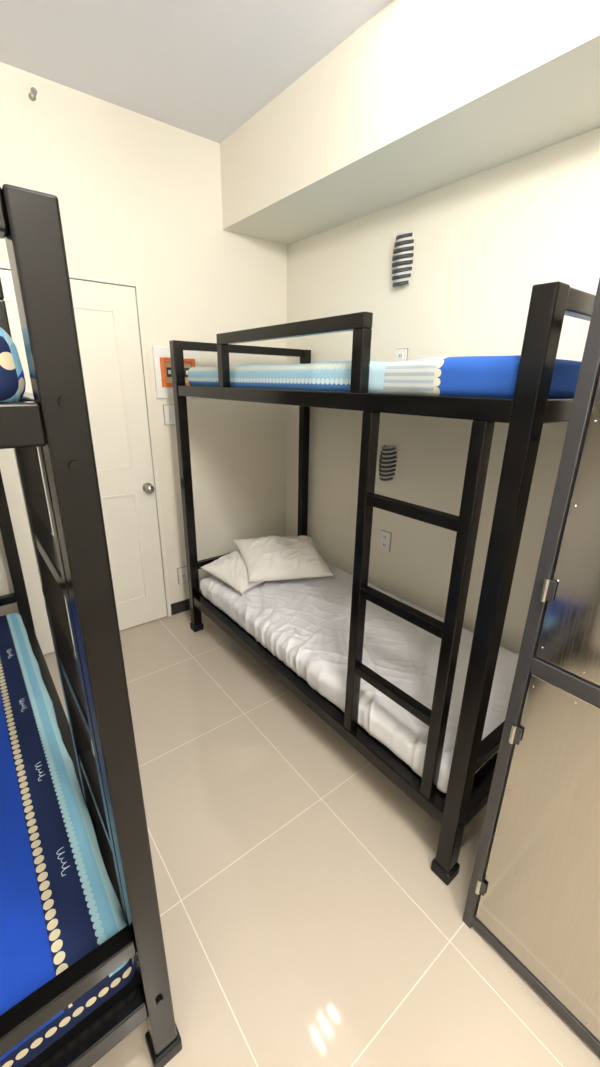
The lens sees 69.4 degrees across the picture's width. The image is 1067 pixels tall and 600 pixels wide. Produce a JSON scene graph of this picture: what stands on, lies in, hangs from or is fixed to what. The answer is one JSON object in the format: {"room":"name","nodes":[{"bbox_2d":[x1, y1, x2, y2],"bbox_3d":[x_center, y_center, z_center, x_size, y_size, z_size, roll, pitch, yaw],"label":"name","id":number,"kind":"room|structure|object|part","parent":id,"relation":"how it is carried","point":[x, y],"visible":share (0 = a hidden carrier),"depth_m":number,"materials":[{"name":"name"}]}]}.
{"room":"dormitory","nodes":[
{"label":"dormitory","id":0,"kind":"room"},
{"bbox_2d":[0,62,286,621],"bbox_3d":[-1.278,-0.705,2.432,3.110,2.883,0.100,-14,24,-36],"label":"wall","id":1,"kind":"structure","parent":0,"point":[139,196],"depth_m":2.52,"materials":[{"name":"white paint"}]},
{"bbox_2d":[28,87,36,101],"bbox_3d":[-1.194,-1.964,1.936,0.028,0.028,0.059,-14,24,-36],"label":"sprinkler head","id":2,"kind":"object","parent":1,"relation":"attached to","point":[33,92],"visible":1,"depth_m":1.93},
{"bbox_2d":[3,297,112,311],"bbox_3d":[-1.243,-1.165,2.204,0.554,0.016,0.004,-14,24,-36],"label":"trim","id":3,"kind":"structure","parent":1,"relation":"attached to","point":[4,299],"depth_m":2.29,"materials":[{"name":"white paint"}]},
{"bbox_2d":[0,269,166,654],"bbox_3d":[-1.239,-0.301,2.484,0.826,2.072,0.078,-14,24,-36],"label":"door","id":4,"kind":"structure","parent":1,"relation":"attached to","point":[95,329],"depth_m":2.53,"materials":[{"name":"white paint"}]},
{"bbox_2d":[142,483,151,492],"bbox_3d":[-0.967,-0.291,2.748,0.064,0.064,0.008,-14,24,-36],"label":"rose","id":5,"kind":"object","parent":4,"relation":"attached to","point":[145,485],"depth_m":2.74,"materials":[{"name":"silver metal"}]},
{"bbox_3d":[-0.940,-0.279,2.716,0.054,0.054,0.040,-14,24,-36],"label":"knob","id":6,"kind":"part","parent":4,"relation":"part of","materials":[{"name":"silver metal"}]},
{"bbox_2d":[3,269,163,578],"bbox_3d":[-1.265,-0.312,2.515,0.834,2.080,0.003,-14,24,-36],"label":"rebate","id":7,"kind":"object","parent":1,"relation":"attached to","point":[3,269],"visible":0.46,"depth_m":2.35,"materials":[{"name":"grey wood"}]},
{"bbox_2d":[0,263,170,616],"bbox_3d":[-1.250,-0.320,2.511,0.854,2.105,0.022,-14,24,-36],"label":"door frame","id":8,"kind":"structure","parent":1,"relation":"attached to","point":[137,288],"depth_m":2.59,"materials":[{"name":"white paint"}]},
{"bbox_2d":[42,466,130,477],"bbox_3d":[-1.255,-0.350,2.490,0.554,0.016,0.004,-14,24,-36],"label":"trim","id":9,"kind":"structure","parent":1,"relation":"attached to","point":[128,467],"depth_m":2.59,"materials":[{"name":"white paint"}]},
{"bbox_2d":[47,493,133,506],"bbox_3d":[-1.258,-0.193,2.545,0.554,0.016,0.004,-14,24,-36],"label":"trim","id":10,"kind":"structure","parent":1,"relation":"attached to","point":[128,494],"depth_m":2.64,"materials":[{"name":"white paint"}]},
{"bbox_2d":[68,595,145,618],"bbox_3d":[-1.268,0.480,2.781,0.554,0.016,0.004,-14,24,-36],"label":"trim","id":11,"kind":"structure","parent":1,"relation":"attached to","point":[144,596],"depth_m":2.88,"materials":[{"name":"white paint"}]},
{"bbox_2d":[112,309,132,468],"bbox_3d":[-1.025,-0.812,2.514,0.016,0.880,0.004,-14,24,-36],"label":"trim","id":12,"kind":"structure","parent":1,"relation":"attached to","point":[113,310],"depth_m":2.50,"materials":[{"name":"white paint"}]},
{"bbox_2d":[134,492,147,596],"bbox_3d":[-1.039,0.088,2.829,0.016,0.730,0.004,-14,24,-36],"label":"trim","id":13,"kind":"structure","parent":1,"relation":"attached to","point":[135,496],"depth_m":2.82,"materials":[{"name":"white paint"}]},
{"bbox_2d":[163,405,175,424],"bbox_3d":[-0.816,-0.746,2.725,0.081,0.124,0.014,-14,24,-36],"label":"light switch","id":14,"kind":"object","parent":1,"relation":"attached to","point":[168,410],"visible":0.82,"depth_m":2.72,"materials":[{"name":"white plastic"}]},
{"bbox_2d":[152,346,199,398],"bbox_3d":[-0.752,-0.990,2.677,0.295,0.295,0.032,-14,24,-36],"label":"breaker panel","id":15,"kind":"object","parent":1,"relation":"attached to","point":[162,370],"visible":0.52,"depth_m":2.63,"materials":[{"name":"white plastic"}]},
{"bbox_2d":[171,599,189,614],"bbox_3d":[-0.521,0.448,3.407,1.022,0.085,0.012,-14,24,-36],"label":"baseboard","id":16,"kind":"structure","parent":1,"relation":"attached to","point":[184,605],"depth_m":3.14,"materials":[{"name":"grey"}]},
{"bbox_2d":[177,566,187,583],"bbox_3d":[-0.832,0.299,3.091,0.081,0.124,0.014,-14,24,-36],"label":"wall outlet","id":17,"kind":"object","parent":1,"relation":"attached to","point":[182,572],"visible":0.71,"depth_m":3.08,"materials":[{"name":"white plastic"}]},
{"bbox_2d":[0,0,392,143],"bbox_3d":[0.140,-1.503,0.264,3.110,0.100,4.627,-14,24,-36],"label":"ceiling","id":18,"kind":"structure","parent":0,"point":[203,68],"depth_m":1.77,"materials":[{"name":"white paint"}]},
{"bbox_2d":[44,610,599,1066],"bbox_3d":[0.096,1.311,1.251,3.110,0.100,4.627,-14,24,-36],"label":"floor","id":19,"kind":"structure","parent":0,"point":[306,918],"depth_m":1.42,"materials":[{"name":"tile"}]},
{"bbox_2d":[0,184,181,1066],"bbox_3d":[-1.294,0.283,1.253,0.992,1.800,2.013,-14,24,-36],"label":"bunk bed","id":20,"kind":"object","parent":19,"relation":"on","point":[73,562],"visible":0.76,"depth_m":0.78,"materials":[{"name":"black metal"}]},
{"bbox_3d":[-0.657,-0.411,0.955,0.038,0.185,0.048,-14,24,-36],"label":"guard post","id":21,"kind":"part","parent":20,"relation":"part of","materials":[{"name":"black"}]},
{"bbox_2d":[0,327,25,401],"bbox_3d":[-1.279,-0.394,1.016,0.877,0.132,1.881,-14,24,-36],"label":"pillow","id":22,"kind":"object","parent":20,"relation":"on","point":[12,378],"visible":0.94,"depth_m":0.57,"materials":[{"name":"blue fabric"}]},
{"bbox_3d":[-1.530,-0.073,2.240,0.055,1.788,0.055,-14,24,-36],"label":"post","id":23,"kind":"part","parent":20,"relation":"part of","materials":[{"name":"black"}]},
{"bbox_3d":[-0.921,-0.413,1.310,0.044,0.055,1.888,-14,24,-36],"label":"rail","id":24,"kind":"part","parent":20,"relation":"part of","materials":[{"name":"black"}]},
{"bbox_2d":[0,613,135,1066],"bbox_3d":[-1.298,0.824,1.445,0.885,0.164,1.885,-14,24,-36],"label":"mattress","id":25,"kind":"object","parent":20,"relation":"on","point":[59,902],"visible":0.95,"depth_m":1.13,"materials":[{"name":"blue fabric"}]},
{"bbox_2d":[35,762,44,780],"bbox_3d":[-0.837,0.766,1.396,0.022,0.002,0.081,-14,24,-35],"label":"print","id":26,"kind":"object","parent":25,"relation":"on","point":[39,766],"depth_m":1.40,"materials":[{"name":"white fabric"}]},
{"bbox_2d":[57,847,68,875],"bbox_3d":[-0.621,0.860,1.137,0.022,0.002,0.081,-14,24,-35],"label":"print","id":27,"kind":"object","parent":25,"relation":"on","point":[62,852],"depth_m":1.14,"materials":[{"name":"white fabric"}]},
{"bbox_3d":[-0.940,0.821,1.743,0.044,0.060,1.888,-14,24,-36],"label":"rail","id":28,"kind":"part","parent":20,"relation":"part of","materials":[{"name":"black"}]},
{"bbox_2d":[169,281,595,884],"bbox_3d":[0.270,-0.024,2.195,0.975,1.800,2.022,-14,24,-36],"label":"bunk bed","id":29,"kind":"object","parent":19,"relation":"on","point":[530,408],"visible":0.67,"depth_m":1.35,"materials":[{"name":"black metal"}]},
{"bbox_3d":[-0.688,-0.205,2.650,0.055,1.788,0.055,-14,24,-36],"label":"post","id":30,"kind":"part","parent":29,"relation":"part of","materials":[{"name":"black metal"}]},
{"bbox_3d":[-0.355,-0.778,2.013,0.038,0.185,0.048,-14,24,-36],"label":"guard post","id":31,"kind":"part","parent":29,"relation":"part of","materials":[{"name":"black metal"}]},
{"bbox_3d":[-0.096,0.691,2.150,0.044,0.060,1.897,-14,24,-36],"label":"rail","id":32,"kind":"part","parent":29,"relation":"part of","materials":[{"name":"black"}]},
{"bbox_3d":[-0.077,-0.543,1.717,0.044,0.055,1.897,-14,24,-36],"label":"rail","id":33,"kind":"part","parent":29,"relation":"part of","materials":[{"name":"black metal"}]},
{"bbox_2d":[200,561,518,792],"bbox_3d":[0.254,0.512,2.378,0.881,0.183,1.894,-14,24,-36],"label":"mattress","id":34,"kind":"object","parent":29,"relation":"on","point":[304,623],"visible":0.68,"depth_m":2.06,"materials":[{"name":"white fabric"}]},
{"bbox_2d":[200,550,263,592],"bbox_3d":[-0.343,0.212,2.751,0.376,0.165,0.432,16,24,37],"label":"pillow","id":35,"kind":"object","parent":34,"relation":"on","point":[230,568],"visible":0.59,"depth_m":2.63,"materials":[{"name":"white fabric"}]},
{"bbox_2d":[233,535,333,581],"bbox_3d":[-0.109,0.145,2.773,0.569,0.229,0.402,-7,21,-21],"label":"pillow","id":36,"kind":"object","parent":34,"relation":"on","point":[270,558],"visible":1,"depth_m":2.67,"materials":[{"name":"white fabric"}]},
{"bbox_3d":[0.190,-0.540,1.359,0.038,0.185,0.048,-14,24,-36],"label":"guard post","id":37,"kind":"part","parent":29,"relation":"part of","materials":[{"name":"black metal"}]},
{"bbox_2d":[188,355,580,397],"bbox_3d":[0.280,-0.696,1.958,0.861,0.126,1.891,-14,24,-36],"label":"mattress","id":38,"kind":"object","parent":29,"relation":"on","point":[471,376],"visible":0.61,"depth_m":1.26,"materials":[{"name":"blue fabric"}]},
{"bbox_3d":[0.515,0.321,1.206,0.055,1.788,0.055,-14,24,-36],"label":"post","id":39,"kind":"part","parent":29,"relation":"part of","materials":[{"name":"black metal"}]},
{"bbox_2d":[462,278,599,1055],"bbox_3d":[0.983,0.384,0.836,0.462,1.950,0.918,-14,24,-36],"label":"locker","id":40,"kind":"object","parent":19,"relation":"on","point":[533,895],"visible":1,"depth_m":1.03,"materials":[{"name":"metal"}]},
{"bbox_3d":[0.670,1.249,1.190,0.026,0.035,0.414,-14,24,-36],"label":"frame rail","id":41,"kind":"part","parent":40,"relation":"part of","materials":[{"name":"grey metal"}]},
{"bbox_3d":[0.677,0.808,1.035,0.018,0.890,0.408,-14,24,-36],"label":"door","id":42,"kind":"part","parent":40,"relation":"part of","materials":[{"name":"metal"}]},
{"bbox_3d":[0.684,0.364,0.879,0.026,0.040,0.414,-14,24,-36],"label":"frame rail","id":43,"kind":"part","parent":40,"relation":"part of","materials":[{"name":"grey metal"}]},
{"bbox_3d":[0.691,-0.086,0.722,0.018,0.905,0.408,-14,24,-36],"label":"door","id":44,"kind":"part","parent":40,"relation":"part of","materials":[{"name":"metal"}]},
{"bbox_2d":[286,128,599,653],"bbox_3d":[1.302,-0.387,1.639,0.100,2.883,4.427,-14,24,-36],"label":"wall","id":45,"kind":"structure","parent":0,"point":[483,240],"depth_m":2.21,"materials":[{"name":"white paint"}]},
{"bbox_2d":[380,530,391,551],"bbox_3d":[0.535,0.047,2.716,0.014,0.124,0.081,-14,24,-36],"label":"wall outlet","id":46,"kind":"object","parent":45,"relation":"attached to","point":[385,542],"visible":1,"depth_m":2.71,"materials":[{"name":"white plastic"}]},
{"bbox_2d":[379,445,396,480],"bbox_3d":[0.505,-0.414,2.560,0.065,0.201,0.110,-14,24,-36],"label":"wall sconce","id":47,"kind":"object","parent":45,"relation":"attached to","point":[387,461],"visible":1,"depth_m":2.54,"materials":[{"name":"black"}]},
{"bbox_2d":[395,348,407,361],"bbox_3d":[0.550,-0.944,2.368,0.014,0.124,0.081,-14,24,-36],"label":"wall outlet","id":48,"kind":"object","parent":45,"relation":"attached to","point":[401,354],"visible":0.58,"depth_m":2.35,"materials":[{"name":"white plastic"}]},
{"bbox_2d":[392,232,413,286],"bbox_3d":[0.513,-1.402,2.223,0.065,0.239,0.115,-14,24,-36],"label":"wall sconce","id":49,"kind":"object","parent":45,"relation":"attached to","point":[404,246],"visible":1,"depth_m":2.20,"materials":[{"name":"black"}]},
{"bbox_3d":[0.536,-1.413,2.238,0.008,0.228,0.099,-14,24,-36],"label":"plate","id":50,"kind":"part","parent":49,"relation":"part of","materials":[{"name":"white"}]},
{"bbox_2d":[220,0,599,244],"bbox_3d":[1.091,-1.493,1.060,0.483,0.419,4.427,-14,24,-36],"label":"ceiling beam","id":51,"kind":"structure","parent":45,"relation":"attached to","point":[425,96],"depth_m":1.63,"materials":[{"name":"white paint"}]}
]}

